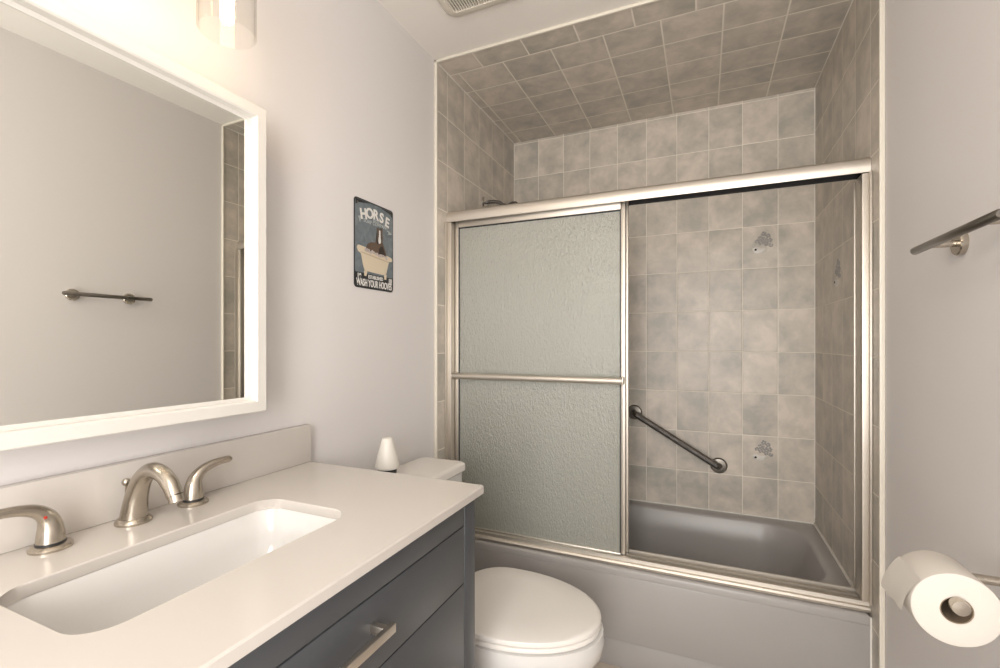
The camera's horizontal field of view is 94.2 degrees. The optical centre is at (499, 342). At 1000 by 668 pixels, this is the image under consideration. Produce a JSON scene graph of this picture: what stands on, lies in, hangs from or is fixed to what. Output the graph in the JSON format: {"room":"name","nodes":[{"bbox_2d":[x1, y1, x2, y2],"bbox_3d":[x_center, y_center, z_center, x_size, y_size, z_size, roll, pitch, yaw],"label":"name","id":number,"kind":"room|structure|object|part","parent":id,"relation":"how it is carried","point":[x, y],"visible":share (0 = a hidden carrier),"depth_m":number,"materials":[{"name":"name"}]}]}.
{"room":"bathroom","nodes":[
{"label":"bathroom","id":0,"kind":"room"},
{"bbox_2d":[0,0,433,485],"bbox_3d":[-0.683,0.010,1.155,0.100,2.400,3.765,0,0,24],"label":"wall","id":1,"kind":"structure","parent":0,"point":[345,91],"depth_m":1.40,"materials":[{"name":"white paint"}]},
{"bbox_2d":[0,0,265,450],"bbox_3d":[-0.701,-0.197,0.875,0.080,0.715,0.540,0,0,24],"label":"wall mirror","id":2,"kind":"object","parent":1,"relation":"attached to","point":[133,182],"visible":1,"depth_m":0.84,"materials":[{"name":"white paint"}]},
{"bbox_2d":[0,424,310,553],"bbox_3d":[-0.732,0.282,0.891,0.022,0.105,0.937,0,0,24],"label":"backsplash","id":3,"kind":"structure","parent":1,"relation":"attached to","point":[86,498],"depth_m":0.89,"materials":[{"name":"grey stone"}]},
{"bbox_2d":[220,0,234,25],"bbox_3d":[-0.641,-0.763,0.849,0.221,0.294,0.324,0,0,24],"label":"bulb","id":4,"kind":"object","parent":1,"relation":"attached to","point":[227,7],"visible":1,"depth_m":0.92,"materials":[{"name":"white glass"}]},
{"bbox_2d":[354,196,392,291],"bbox_3d":[-0.430,-0.331,1.599,0.004,0.295,0.206,0,0,24],"label":"sign","id":5,"kind":"object","parent":1,"relation":"attached to","point":[373,223],"visible":1,"depth_m":1.59,"materials":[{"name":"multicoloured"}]},
{"bbox_2d":[357,245,391,274],"bbox_3d":[-0.429,-0.276,1.601,0.001,0.093,0.186,0,0,24],"label":"print","id":6,"kind":"object","parent":5,"relation":"attached to","point":[371,259],"depth_m":1.59,"materials":[{"name":"beige"}]},
{"bbox_2d":[366,228,385,255],"bbox_3d":[-0.426,-0.354,1.606,0.001,0.102,0.111,0,0,24],"label":"print","id":7,"kind":"object","parent":5,"relation":"on","point":[375,237],"depth_m":1.60,"materials":[{"name":"brown paper"}]},
{"bbox_2d":[376,233,384,256],"bbox_3d":[-0.417,-0.346,1.626,0.001,0.086,0.048,0,0,24],"label":"print","id":8,"kind":"object","parent":5,"relation":"attached to","point":[380,237],"depth_m":1.62,"materials":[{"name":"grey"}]},
{"bbox_2d":[434,60,437,457],"bbox_3d":[-0.269,0.010,1.956,0.014,2.400,0.010,0,0,24],"label":"trim","id":9,"kind":"structure","parent":1,"relation":"attached to","point":[435,62],"depth_m":1.95,"materials":[{"name":"beige"}]},
{"bbox_2d":[438,65,513,458],"bbox_3d":[-0.095,0.014,2.359,0.010,2.392,0.867,0,0,24],"label":"wall tile","id":10,"kind":"structure","parent":1,"relation":"attached to","point":[476,158],"depth_m":2.13,"materials":[{"name":"beige tile"}]},
{"bbox_2d":[481,197,516,206],"bbox_3d":[0.004,-0.685,2.348,0.178,0.120,0.087,0,0,24],"label":"shower head","id":11,"kind":"object","parent":10,"relation":"attached to","point":[484,201],"visible":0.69,"depth_m":2.35},
{"bbox_3d":[-0.027,-0.704,2.351,0.102,0.040,0.022,0,0,24],"label":"arm","id":12,"kind":"part","parent":11,"relation":"part of","materials":[{"name":"silver metal"}]},
{"bbox_2d":[451,201,625,555],"bbox_3d":[0.132,0.130,1.889,0.733,1.376,0.062,0,0,24],"label":"shower door","id":13,"kind":"structure","parent":1,"relation":"attached to","point":[539,375],"depth_m":1.89,"materials":[{"name":"grey glass"}]},
{"bbox_3d":[-0.187,0.130,2.053,0.017,1.376,0.018,0,0,24],"label":"rail","id":14,"kind":"part","parent":13,"relation":"part of","materials":[{"name":"silver metal"}]},
{"bbox_3d":[0.141,-0.532,1.909,0.699,0.052,0.018,0,0,24],"label":"rail","id":15,"kind":"part","parent":13,"relation":"part of","materials":[{"name":"silver metal"}]},
{"bbox_3d":[0.141,0.807,1.909,0.699,0.022,0.018,0,0,24],"label":"rail","id":16,"kind":"part","parent":13,"relation":"part of","materials":[{"name":"silver metal"}]},
{"bbox_3d":[0.469,0.130,1.765,0.017,1.376,0.018,0,0,24],"label":"rail","id":17,"kind":"part","parent":13,"relation":"part of","materials":[{"name":"silver metal"}]},
{"bbox_2d":[434,0,659,62],"bbox_3d":[0.420,-1.184,1.654,1.520,0.012,0.010,0,0,24],"label":"trim","id":18,"kind":"structure","parent":1,"relation":"attached to","point":[644,2],"depth_m":1.75,"materials":[{"name":"beige"}]},
{"bbox_2d":[626,201,628,553],"bbox_3d":[0.157,0.130,1.939,0.739,1.376,0.018,0,0,24],"label":"door frame","id":19,"kind":"structure","parent":1,"relation":"attached to","point":[627,202],"depth_m":1.78,"materials":[{"name":"silver metal"}]},
{"bbox_2d":[445,157,872,612],"bbox_3d":[0.469,0.128,1.765,1.498,1.410,0.114,0,0,24],"label":"shower door frame","id":20,"kind":"object","parent":1,"relation":"attached to","point":[860,597],"visible":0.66,"depth_m":1.55,"materials":[{"name":"silver metal"}]},
{"bbox_2d":[377,0,643,59],"bbox_3d":[0.058,-1.240,0.829,1.720,0.100,3.765,0,0,24],"label":"ceiling","id":21,"kind":"structure","parent":0,"point":[440,34],"depth_m":1.71,"materials":[{"name":"white paint"}]},
{"bbox_2d":[437,0,509,16],"bbox_3d":[-0.095,-1.179,1.513,0.300,0.020,0.265,0,0,24],"label":"ceiling vent","id":22,"kind":"object","parent":21,"relation":"in","point":[455,8],"visible":1,"depth_m":1.61,"materials":[{"name":"beige plastic"}]},
{"bbox_2d":[593,661,621,667],"bbox_3d":[0.058,1.260,0.829,1.720,0.100,3.765,0,0,24],"label":"floor","id":23,"kind":"structure","parent":0,"point":[599,664],"depth_m":1.74,"materials":[{"name":"tile"}]},
{"bbox_2d":[228,499,474,667],"bbox_3d":[-0.476,0.783,0.779,0.576,0.853,0.926,0,0,24],"label":"vanity cabinet","id":24,"kind":"object","parent":23,"relation":"on","point":[415,608],"visible":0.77,"depth_m":0.84,"materials":[{"name":"grey paint"}]},
{"bbox_2d":[0,424,483,667],"bbox_3d":[-0.484,0.292,0.782,0.564,0.125,0.937,0,0,24],"label":"countertop","id":25,"kind":"structure","parent":24,"relation":"on","point":[216,623],"depth_m":0.77,"materials":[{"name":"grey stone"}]},
{"bbox_2d":[0,455,232,555],"bbox_3d":[-0.640,0.276,0.844,0.172,0.118,0.392,0,0,24],"label":"faucet","id":26,"kind":"object","parent":25,"relation":"on","point":[50,537],"visible":1,"depth_m":0.83,"materials":[{"name":"silver metal"}]},
{"bbox_3d":[-0.745,0.287,0.730,0.038,0.074,0.099,0,0,24],"label":"lever","id":27,"kind":"part","parent":26,"relation":"part of","materials":[{"name":"silver metal"}]},
{"bbox_3d":[-0.704,0.275,0.880,0.026,0.036,0.015,0,0,24],"label":"lift knob","id":28,"kind":"part","parent":26,"relation":"part of","materials":[{"name":"silver metal"}]},
{"bbox_3d":[-0.634,0.275,0.848,0.155,0.116,0.045,0,0,24],"label":"spout","id":29,"kind":"part","parent":26,"relation":"part of","materials":[{"name":"silver metal"}]},
{"bbox_3d":[-0.628,0.287,0.998,0.038,0.074,0.099,0,0,24],"label":"lever","id":30,"kind":"part","parent":26,"relation":"part of","materials":[{"name":"silver metal"}]},
{"bbox_2d":[7,508,336,634],"bbox_3d":[-0.485,0.430,0.766,0.259,0.150,0.467,0,0,24],"label":"sink","id":31,"kind":"object","parent":25,"relation":"in","point":[115,594],"visible":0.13,"depth_m":0.80,"materials":[{"name":"white ceramic"}]},
{"bbox_3d":[-0.230,0.465,0.669,0.036,0.015,0.216,0,0,24],"label":"handle","id":32,"kind":"part","parent":24,"relation":"part of","materials":[{"name":"silver metal"}]},
{"bbox_3d":[-0.255,0.478,0.682,0.020,0.128,0.817,0,0,24],"label":"drawer","id":33,"kind":"part","parent":24,"relation":"part of","materials":[{"name":"grey paint"}]},
{"bbox_3d":[-0.255,0.687,0.682,0.020,0.286,0.817,0,0,24],"label":"drawer","id":34,"kind":"part","parent":24,"relation":"part of","materials":[{"name":"grey paint"}]},
{"bbox_2d":[397,457,604,667],"bbox_3d":[-0.046,0.829,1.508,0.764,0.761,0.418,0,0,24],"label":"toilet","id":35,"kind":"object","parent":23,"relation":"on","point":[524,618],"visible":0.55,"depth_m":1.36,"materials":[{"name":"white ceramic"}]},
{"bbox_2d":[375,437,398,473],"bbox_3d":[-0.363,0.376,1.498,0.077,0.142,0.077,0,0,24],"label":"air freshener","id":36,"kind":"object","parent":35,"relation":"on","point":[387,460],"visible":0.65,"depth_m":1.48,"materials":[{"name":"white plastic"}]},
{"bbox_3d":[-0.295,0.465,1.631,0.208,0.033,0.392,0,0,24],"label":"tank lid","id":37,"kind":"part","parent":35,"relation":"part of","materials":[{"name":"white ceramic"}]},
{"bbox_3d":[-0.298,0.653,1.632,0.194,0.343,0.380,0,0,24],"label":"tank","id":38,"kind":"part","parent":35,"relation":"part of","materials":[{"name":"white ceramic"}]},
{"bbox_3d":[0.069,0.835,1.452,0.489,0.014,0.400,0,0,24],"label":"seat","id":39,"kind":"part","parent":35,"relation":"part of","materials":[{"name":"white plastic"}]},
{"bbox_3d":[0.069,0.815,1.452,0.489,0.021,0.400,0,0,24],"label":"lid","id":40,"kind":"part","parent":35,"relation":"part of","materials":[{"name":"white plastic"}]},
{"bbox_3d":[0.021,1.027,1.473,0.614,0.366,0.408,0,0,24],"label":"bowl","id":41,"kind":"part","parent":35,"relation":"part of","materials":[{"name":"white ceramic"}]},
{"bbox_2d":[475,498,871,667],"bbox_3d":[0.610,1.020,2.086,1.499,0.378,0.798,0,0,24],"label":"bathtub","id":42,"kind":"object","parent":23,"relation":"on","point":[650,619],"visible":0.61,"depth_m":1.70,"materials":[{"name":"grey ceramic"}]},
{"bbox_2d":[439,0,851,142],"bbox_3d":[0.596,-1.186,2.055,1.500,0.008,0.867,0,0,24],"label":"tile","id":43,"kind":"structure","parent":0,"point":[662,57],"depth_m":1.97,"materials":[{"name":"beige tile"}]},
{"bbox_2d":[515,88,814,522],"bbox_3d":[0.792,0.010,2.500,1.520,2.400,0.114,0,0,24],"label":"wall","id":44,"kind":"structure","parent":0,"point":[721,288],"depth_m":2.32,"materials":[{"name":"tile"}]},
{"bbox_2d":[438,0,852,517],"bbox_3d":[0.597,-0.186,2.056,1.502,1.993,0.868,0,0,24],"label":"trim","id":45,"kind":"structure","parent":44,"relation":"attached to","point":[852,0],"depth_m":2.15,"materials":[{"name":"white tile"}]},
{"bbox_2d":[629,405,727,472],"bbox_3d":[0.890,0.487,2.366,0.483,0.319,0.060,0,0,24],"label":"grab bar","id":46,"kind":"object","parent":44,"relation":"attached to","point":[718,465],"visible":0.97,"depth_m":2.33,"materials":[{"name":"silver metal"}]},
{"bbox_2d":[885,0,999,667],"bbox_3d":[0.800,0.010,0.503,0.100,2.400,3.765,0,0,24],"label":"wall","id":47,"kind":"structure","parent":0,"point":[942,57],"depth_m":1.03,"materials":[{"name":"white paint"}]},
{"bbox_2d":[815,0,878,667],"bbox_3d":[1.286,0.014,1.752,0.014,2.392,0.867,0,0,24],"label":"wall tile","id":48,"kind":"structure","parent":47,"relation":"attached to","point":[847,87],"depth_m":1.73,"materials":[{"name":"beige tile"}]},
{"bbox_2d":[879,0,884,667],"bbox_3d":[1.110,0.010,1.351,0.014,2.400,0.010,0,0,24],"label":"trim","id":49,"kind":"structure","parent":47,"relation":"attached to","point":[881,2],"depth_m":1.35,"materials":[{"name":"beige"}]},
{"bbox_2d":[910,209,999,255],"bbox_3d":[0.869,-0.202,0.866,0.064,0.049,0.328,0,0,24],"label":"towel bar","id":50,"kind":"object","parent":47,"relation":"attached to","point":[959,237],"visible":1,"depth_m":0.89,"materials":[{"name":"silver metal"}]},
{"bbox_3d":[0.908,-0.202,0.952,0.041,0.013,0.013,0,0,24],"label":"post","id":51,"kind":"part","parent":50,"relation":"part of","materials":[{"name":"silver metal"}]},
{"bbox_2d":[947,573,999,615],"bbox_3d":[0.780,0.401,0.751,0.134,0.051,0.154,0,0,24],"label":"toilet paper holder","id":52,"kind":"object","parent":47,"relation":"attached to","point":[959,606],"visible":0.55,"depth_m":0.71,"materials":[{"name":"silver metal"}]},
{"bbox_2d":[881,550,999,646],"bbox_3d":[0.718,0.413,0.762,0.125,0.113,0.092,0,0,24],"label":"toilet paper roll","id":53,"kind":"object","parent":52,"relation":"hanging from","point":[922,581],"visible":0.94,"depth_m":0.73,"materials":[{"name":"white paper"}]},
{"bbox_3d":[0.701,0.403,0.709,0.024,0.024,0.014,0,0,24],"label":"knob","id":54,"kind":"part","parent":52,"relation":"part of","materials":[{"name":"silver metal"}]},
{"bbox_3d":[0.775,0.402,0.749,0.119,0.017,0.125,0,0,24],"label":"arm","id":55,"kind":"part","parent":52,"relation":"part of","materials":[{"name":"silver metal"}]}
]}

